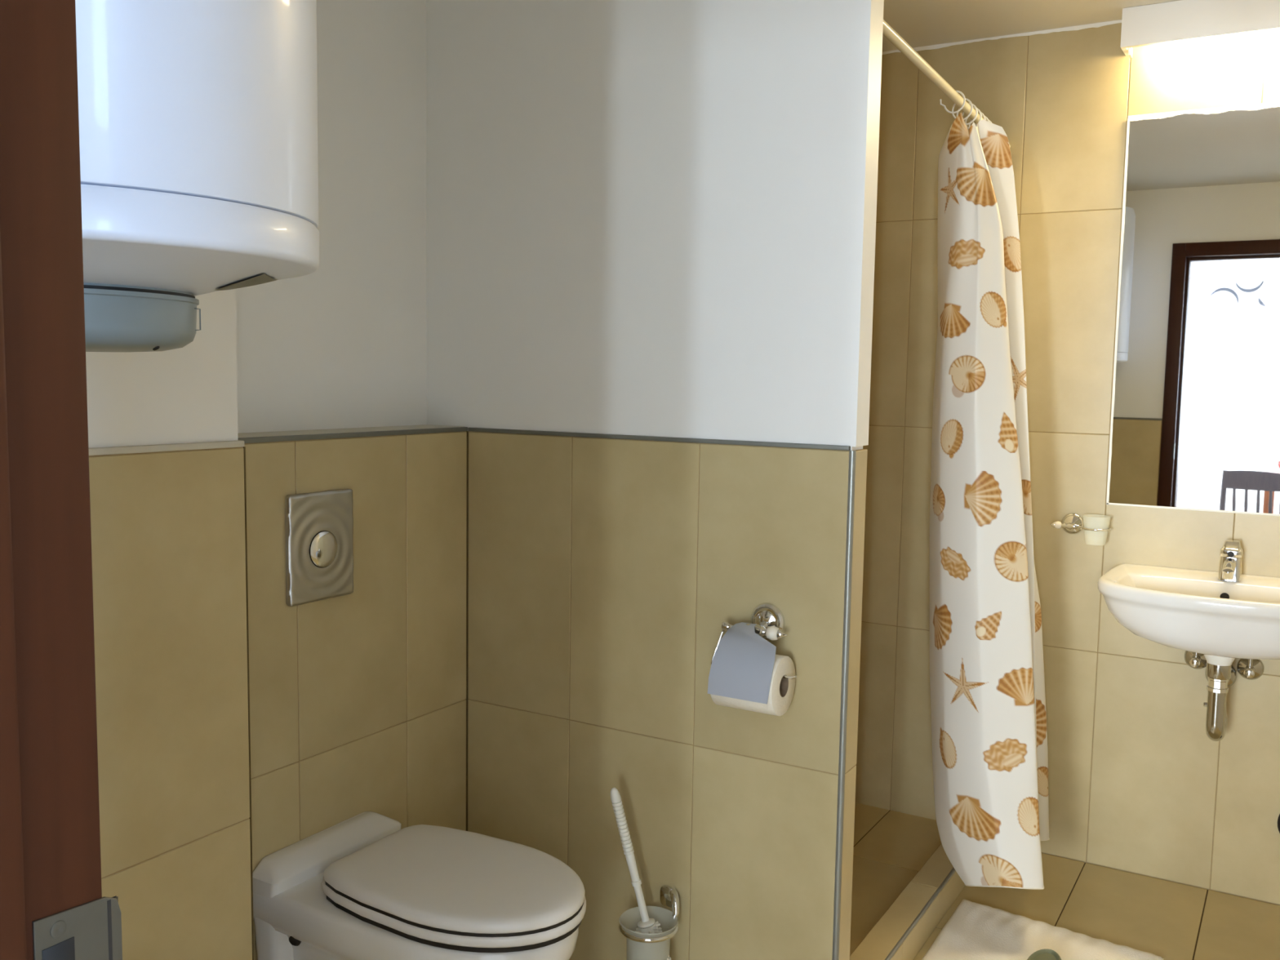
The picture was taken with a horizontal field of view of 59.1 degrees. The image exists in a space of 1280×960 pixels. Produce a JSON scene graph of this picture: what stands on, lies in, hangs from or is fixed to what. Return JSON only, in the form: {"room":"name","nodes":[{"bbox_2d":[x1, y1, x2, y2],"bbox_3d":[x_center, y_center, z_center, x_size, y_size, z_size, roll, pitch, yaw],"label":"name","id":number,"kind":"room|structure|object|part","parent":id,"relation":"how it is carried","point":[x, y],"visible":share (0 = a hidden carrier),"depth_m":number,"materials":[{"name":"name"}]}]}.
{"room":"bathroom","nodes":[
{"label":"bathroom","id":0,"kind":"room"},
{"bbox_2d":[85,288,253,959],"bbox_3d":[-1.022,0.048,1.450,0.378,2.288,0.961,4,6,31],"label":"wall","id":1,"kind":"structure","parent":0,"point":[167,456],"depth_m":1.67,"materials":[{"name":"tile"}]},
{"bbox_2d":[75,0,319,351],"bbox_3d":[-0.613,-0.534,1.076,0.653,0.815,0.471,4,6,31],"label":"water heater","id":2,"kind":"object","parent":1,"relation":"attached to","point":[197,118],"visible":0.8,"depth_m":0.93,"materials":[{"name":"white metal"}]},
{"bbox_3d":[-0.555,-0.592,1.037,0.520,0.690,0.470,4,6,31],"label":"tank","id":3,"kind":"part","parent":2,"relation":"part of","materials":[{"name":"white metal"}]},
{"bbox_2d":[235,0,426,433],"bbox_3d":[-0.715,-0.623,2.142,0.120,1.073,0.788,4,6,31],"label":"wall","id":4,"kind":"structure","parent":0,"point":[342,344],"depth_m":2.28,"materials":[{"name":"white paint"}]},
{"bbox_2d":[237,424,468,959],"bbox_3d":[-0.682,0.515,2.217,0.241,1.224,0.786,4,6,31],"label":"wall","id":5,"kind":"structure","parent":0,"point":[358,700],"depth_m":2.21,"materials":[{"name":"tile"}]},
{"bbox_2d":[284,488,353,606],"bbox_3d":[-0.585,0.122,2.082,0.018,0.201,0.158,4,6,31],"label":"flush plate","id":6,"kind":"object","parent":5,"relation":"attached to","point":[319,526],"visible":1,"depth_m":2.07,"materials":[{"name":"grey metal"}]},
{"bbox_2d":[252,811,586,959],"bbox_3d":[-0.360,0.873,1.996,0.584,0.413,0.336,4,6,31],"label":"toilet","id":7,"kind":"object","parent":5,"relation":"attached to","point":[362,886],"visible":0.99,"depth_m":1.91,"materials":[{"name":"white ceramic"}]},
{"bbox_3d":[-0.366,0.895,2.001,0.570,0.349,0.336,4,6,31],"label":"bowl","id":8,"kind":"part","parent":7,"relation":"part of","materials":[{"name":"white ceramic"}]},
{"bbox_3d":[-0.303,0.708,1.948,0.456,0.019,0.316,4,6,31],"label":"seat","id":9,"kind":"part","parent":7,"relation":"part of","materials":[{"name":"plastic"}]},
{"bbox_3d":[-0.302,0.683,1.945,0.451,0.022,0.311,4,6,31],"label":"lid","id":10,"kind":"part","parent":7,"relation":"part of","materials":[{"name":"plastic"}]},
{"bbox_2d":[426,0,884,959],"bbox_3d":[-0.035,-0.015,2.281,1.002,2.288,0.074,4,6,31],"label":"wall partition","id":11,"kind":"structure","parent":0,"point":[651,224],"depth_m":2.19,"materials":[{"name":"white paint"}]},
{"bbox_2d":[618,884,679,959],"bbox_3d":[0.022,0.918,2.205,0.115,0.206,0.138,4,6,31],"label":"toilet brush holder","id":12,"kind":"object","parent":11,"relation":"attached to","point":[640,946],"visible":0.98,"depth_m":2.18,"materials":[{"name":"silver metal"}]},
{"bbox_2d":[610,787,671,959],"bbox_3d":[0.006,0.787,2.193,0.136,0.375,0.063,4,6,31],"label":"toilet brush","id":13,"kind":"object","parent":12,"relation":"in","point":[646,925],"visible":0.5,"depth_m":2.19,"materials":[{"name":"white plastic"}]},
{"bbox_3d":[-0.013,0.732,2.194,0.096,0.266,0.035,4,6,28],"label":"handle","id":14,"kind":"part","parent":13,"relation":"part of","materials":[{"name":"white plastic"}]},
{"bbox_2d":[618,906,678,959],"bbox_3d":[0.016,0.936,2.197,0.115,0.170,0.115,4,6,31],"label":"glass cup","id":15,"kind":"object","parent":12,"relation":"on","point":[640,946],"depth_m":2.17,"materials":[{"name":"beige"}]},
{"bbox_3d":[0.054,0.831,2.254,0.032,0.042,0.008,4,6,31],"label":"wall plate","id":16,"kind":"part","parent":12,"relation":"part of","materials":[{"name":"silver metal"}]},
{"bbox_3d":[0.069,0.838,2.227,0.018,0.048,0.039,0,5,-5],"label":"arm","id":17,"kind":"part","parent":12,"relation":"part of","materials":[{"name":"silver metal"}]},
{"bbox_2d":[707,603,796,704],"bbox_3d":[0.207,0.308,2.050,0.170,0.152,0.124,4,6,31],"label":"toilet paper holder","id":18,"kind":"object","parent":11,"relation":"attached to","point":[743,660],"visible":1,"depth_m":2.02,"materials":[{"name":"silver metal"}]},
{"bbox_2d":[710,654,795,715],"bbox_3d":[0.204,0.365,2.053,0.124,0.107,0.107,4,6,31],"label":"toilet paper roll","id":19,"kind":"object","parent":18,"relation":"hanging from","point":[781,691],"visible":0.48,"depth_m":2.02,"materials":[{"name":"paper"}]},
{"bbox_3d":[0.222,0.271,2.073,0.021,0.025,0.049,4,6,31],"label":"stem","id":20,"kind":"part","parent":18,"relation":"part of","materials":[{"name":"silver metal"}]},
{"bbox_3d":[0.240,0.277,2.040,0.024,0.027,0.027,4,6,31],"label":"ceramic knob","id":21,"kind":"part","parent":18,"relation":"part of","materials":[{"name":"beige ceramic"}]},
{"bbox_2d":[882,0,1180,52],"bbox_3d":[0.474,-1.153,1.726,2.520,0.100,3.138,4,6,31],"label":"ceiling","id":22,"kind":"structure","parent":0,"point":[920,23],"depth_m":2.95,"materials":[{"name":"paint"}]},
{"bbox_2d":[849,802,1279,959],"bbox_3d":[0.478,1.222,1.924,2.421,0.150,3.138,4,6,31],"label":"floor","id":23,"kind":"structure","parent":0,"point":[1167,920],"depth_m":2.91,"materials":[{"name":"tile"}]},
{"bbox_2d":[849,843,965,959],"bbox_3d":[0.671,1.056,2.752,0.080,0.090,1.298,4,6,31],"label":"kerb","id":24,"kind":"object","parent":23,"relation":"on","point":[900,933],"visible":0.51,"depth_m":2.69,"materials":[{"name":"tile"}]},
{"bbox_2d":[921,898,1164,959],"bbox_3d":[0.862,1.120,2.500,0.481,0.016,0.701,4,6,31],"label":"bath mat","id":25,"kind":"object","parent":23,"relation":"on","point":[975,931],"visible":0.97,"depth_m":2.69,"materials":[{"name":"white fabric"}]},
{"bbox_2d":[1026,948,1061,959],"bbox_3d":[0.884,1.081,2.497,0.088,0.061,0.238,4,6,31],"label":"slipper","id":26,"kind":"object","parent":25,"relation":"on","point":[1045,953],"visible":1,"depth_m":2.58,"materials":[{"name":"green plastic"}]},
{"bbox_2d":[855,22,1279,905],"bbox_3d":[1.231,-0.075,3.138,2.520,2.488,0.100,4,6,31],"label":"wall","id":27,"kind":"structure","parent":0,"point":[1138,784],"depth_m":3.10,"materials":[{"name":"tile"}]},
{"bbox_2d":[882,19,1010,146],"bbox_3d":[0.686,-0.911,2.577,0.040,0.088,1.298,4,6,31],"label":"curtain rod","id":28,"kind":"object","parent":27,"relation":"attached to","point":[888,32],"visible":0.74,"depth_m":2.46,"materials":[{"name":"beige metal"}]},
{"bbox_2d":[939,90,965,113],"bbox_3d":[0.742,-0.897,2.683,0.063,0.053,0.005,5,7,35],"label":"curtain ring","id":29,"kind":"object","parent":28,"relation":"hanging from","point":[958,91],"visible":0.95,"depth_m":2.67,"materials":[{"name":"white plastic"}]},
{"bbox_2d":[951,97,973,119],"bbox_3d":[0.782,-0.899,2.741,0.054,0.053,0.004,6,7,42],"label":"curtain ring","id":30,"kind":"object","parent":28,"relation":"hanging from","point":[967,100],"visible":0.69,"depth_m":2.73,"materials":[{"name":"white plastic"}]},
{"bbox_2d":[956,102,977,124],"bbox_3d":[0.804,-0.900,2.779,0.053,0.053,0.004,5,7,36],"label":"curtain ring","id":31,"kind":"object","parent":28,"relation":"hanging from","point":[974,105],"visible":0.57,"depth_m":2.77,"materials":[{"name":"white plastic"}]},
{"bbox_2d":[961,106,982,128],"bbox_3d":[0.824,-0.901,2.812,0.053,0.053,0.004,4,6,33],"label":"curtain ring","id":32,"kind":"object","parent":28,"relation":"hanging from","point":[978,109],"visible":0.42,"depth_m":2.80,"materials":[{"name":"white plastic"}]},
{"bbox_2d":[964,111,985,129],"bbox_3d":[0.844,-0.902,2.847,0.053,0.053,0.004,5,7,36],"label":"curtain ring","id":33,"kind":"object","parent":28,"relation":"hanging from","point":[982,113],"visible":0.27,"depth_m":2.83,"materials":[{"name":"white plastic"}]},
{"bbox_2d":[929,112,1049,889],"bbox_3d":[0.916,0.045,2.886,0.326,1.865,0.649,3,6,22],"label":"shower curtain","id":34,"kind":"object","parent":28,"relation":"hanging from","point":[988,713],"visible":1,"depth_m":2.65,"materials":[{"name":"fabric"}]},
{"bbox_2d":[881,19,1121,54],"bbox_3d":[0.795,-1.235,3.241,1.123,0.012,0.002,4,6,31],"label":"trim","id":35,"kind":"structure","parent":27,"relation":"attached to","point":[1102,24],"depth_m":3.09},
{"bbox_2d":[1049,513,1111,534],"bbox_3d":[1.201,0.125,3.066,0.076,0.059,0.152,-4,7,-41],"label":"holder","id":36,"kind":"object","parent":27,"relation":"attached to","point":[1071,523],"visible":1,"depth_m":3.09,"materials":[{"name":"silver metal"}]},
{"bbox_3d":[1.143,0.123,3.091,0.020,0.021,0.021,4,6,31],"label":"ceramic knob","id":37,"kind":"part","parent":36,"relation":"part of","materials":[{"name":"beige ceramic"}]},
{"bbox_2d":[1097,563,1279,659],"bbox_3d":[1.442,0.337,2.787,0.579,0.168,0.345,4,6,31],"label":"washbasin","id":38,"kind":"object","parent":27,"relation":"attached to","point":[1193,611],"visible":1,"depth_m":2.73,"materials":[{"name":"white ceramic"}]},
{"bbox_2d":[1203,654,1236,741],"bbox_3d":[1.462,0.531,2.860,0.076,0.235,0.229,4,6,31],"label":"trap","id":39,"kind":"object","parent":38,"relation":"attached to","point":[1220,674],"visible":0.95,"depth_m":2.77,"materials":[{"name":"silver metal"}]},
{"bbox_2d":[1204,654,1235,666],"bbox_3d":[1.426,0.436,2.780,0.069,0.032,0.069,4,6,31],"label":"washer","id":40,"kind":"object","parent":39,"relation":"in","point":[1211,660],"depth_m":2.76,"materials":[{"name":"white plastic"}]},
{"bbox_2d":[1217,539,1243,582],"bbox_3d":[1.472,0.207,2.821,0.053,0.097,0.134,4,6,31],"label":"faucet","id":41,"kind":"object","parent":38,"relation":"on","point":[1231,553],"visible":1,"depth_m":2.83,"materials":[{"name":"silver metal"}]},
{"bbox_3d":[1.463,0.216,2.805,0.030,0.038,0.085,4,6,31],"label":"spout","id":42,"kind":"part","parent":41,"relation":"part of","materials":[{"name":"silver metal"}]},
{"bbox_3d":[1.494,0.173,2.853,0.050,0.036,0.051,4,6,31],"label":"lever","id":43,"kind":"part","parent":41,"relation":"part of","materials":[{"name":"silver metal"}]},
{"bbox_2d":[1106,101,1279,515],"bbox_3d":[1.540,-0.426,2.862,0.619,1.028,0.006,4,6,31],"label":"wall mirror","id":44,"kind":"object","parent":27,"relation":"attached to","point":[1195,424],"visible":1,"depth_m":2.92,"materials":[{"name":"silver glass"}]},
{"bbox_2d":[1184,650,1206,669],"bbox_3d":[1.451,0.456,2.948,0.062,0.091,0.077,4,6,31],"label":"angle valve","id":45,"kind":"object","parent":27,"relation":"attached to","point":[1193,660],"visible":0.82,"depth_m":2.96,"materials":[{"name":"silver metal"}]},
{"bbox_2d":[1120,0,1279,57],"bbox_3d":[1.528,-1.119,2.756,0.646,0.128,0.100,4,6,31],"label":"vanity light","id":46,"kind":"object","parent":27,"relation":"attached to","point":[1184,28],"visible":1,"depth_m":2.79,"materials":[{"name":"white paint"}]},
{"bbox_2d":[1159,29,1279,57],"bbox_3d":[1.561,-1.081,2.743,0.549,0.056,0.064,4,6,31],"label":"diffuser","id":47,"kind":"object","parent":46,"relation":"attached to","point":[1267,38],"depth_m":2.79,"materials":[{"name":"beige plastic"}]},
{"bbox_2d":[1236,658,1264,679],"bbox_3d":[1.558,0.473,2.886,0.062,0.091,0.077,4,6,31],"label":"angle valve","id":48,"kind":"object","parent":27,"relation":"attached to","point":[1248,668],"visible":0.89,"depth_m":2.90,"materials":[{"name":"silver metal"}]},
{"bbox_2d":[1277,813,1279,832],"bbox_3d":[1.687,0.885,2.873,0.116,0.116,0.027,4,6,31],"label":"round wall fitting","id":49,"kind":"object","parent":27,"relation":"attached to","point":[1278,819],"visible":1,"depth_m":2.90,"materials":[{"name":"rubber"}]},
{"bbox_3d":[-0.187,0.153,0.481,2.070,2.288,0.140,4,6,31],"label":"wall","id":50,"kind":"structure","parent":0,"visible":0},
{"bbox_2d":[0,0,122,959],"bbox_3d":[-0.010,0.299,0.389,0.902,2.020,0.168,4,6,31],"label":"door","id":51,"kind":"structure","parent":50,"relation":"in","point":[53,906],"depth_m":0.60,"materials":[{"name":"brown wood"}]},
{"bbox_3d":[-0.315,0.278,0.636,0.002,0.084,0.052,4,6,31],"label":"strike plate","id":52,"kind":"part","parent":51,"relation":"part of","materials":[{"name":"grey metal"}]}
]}

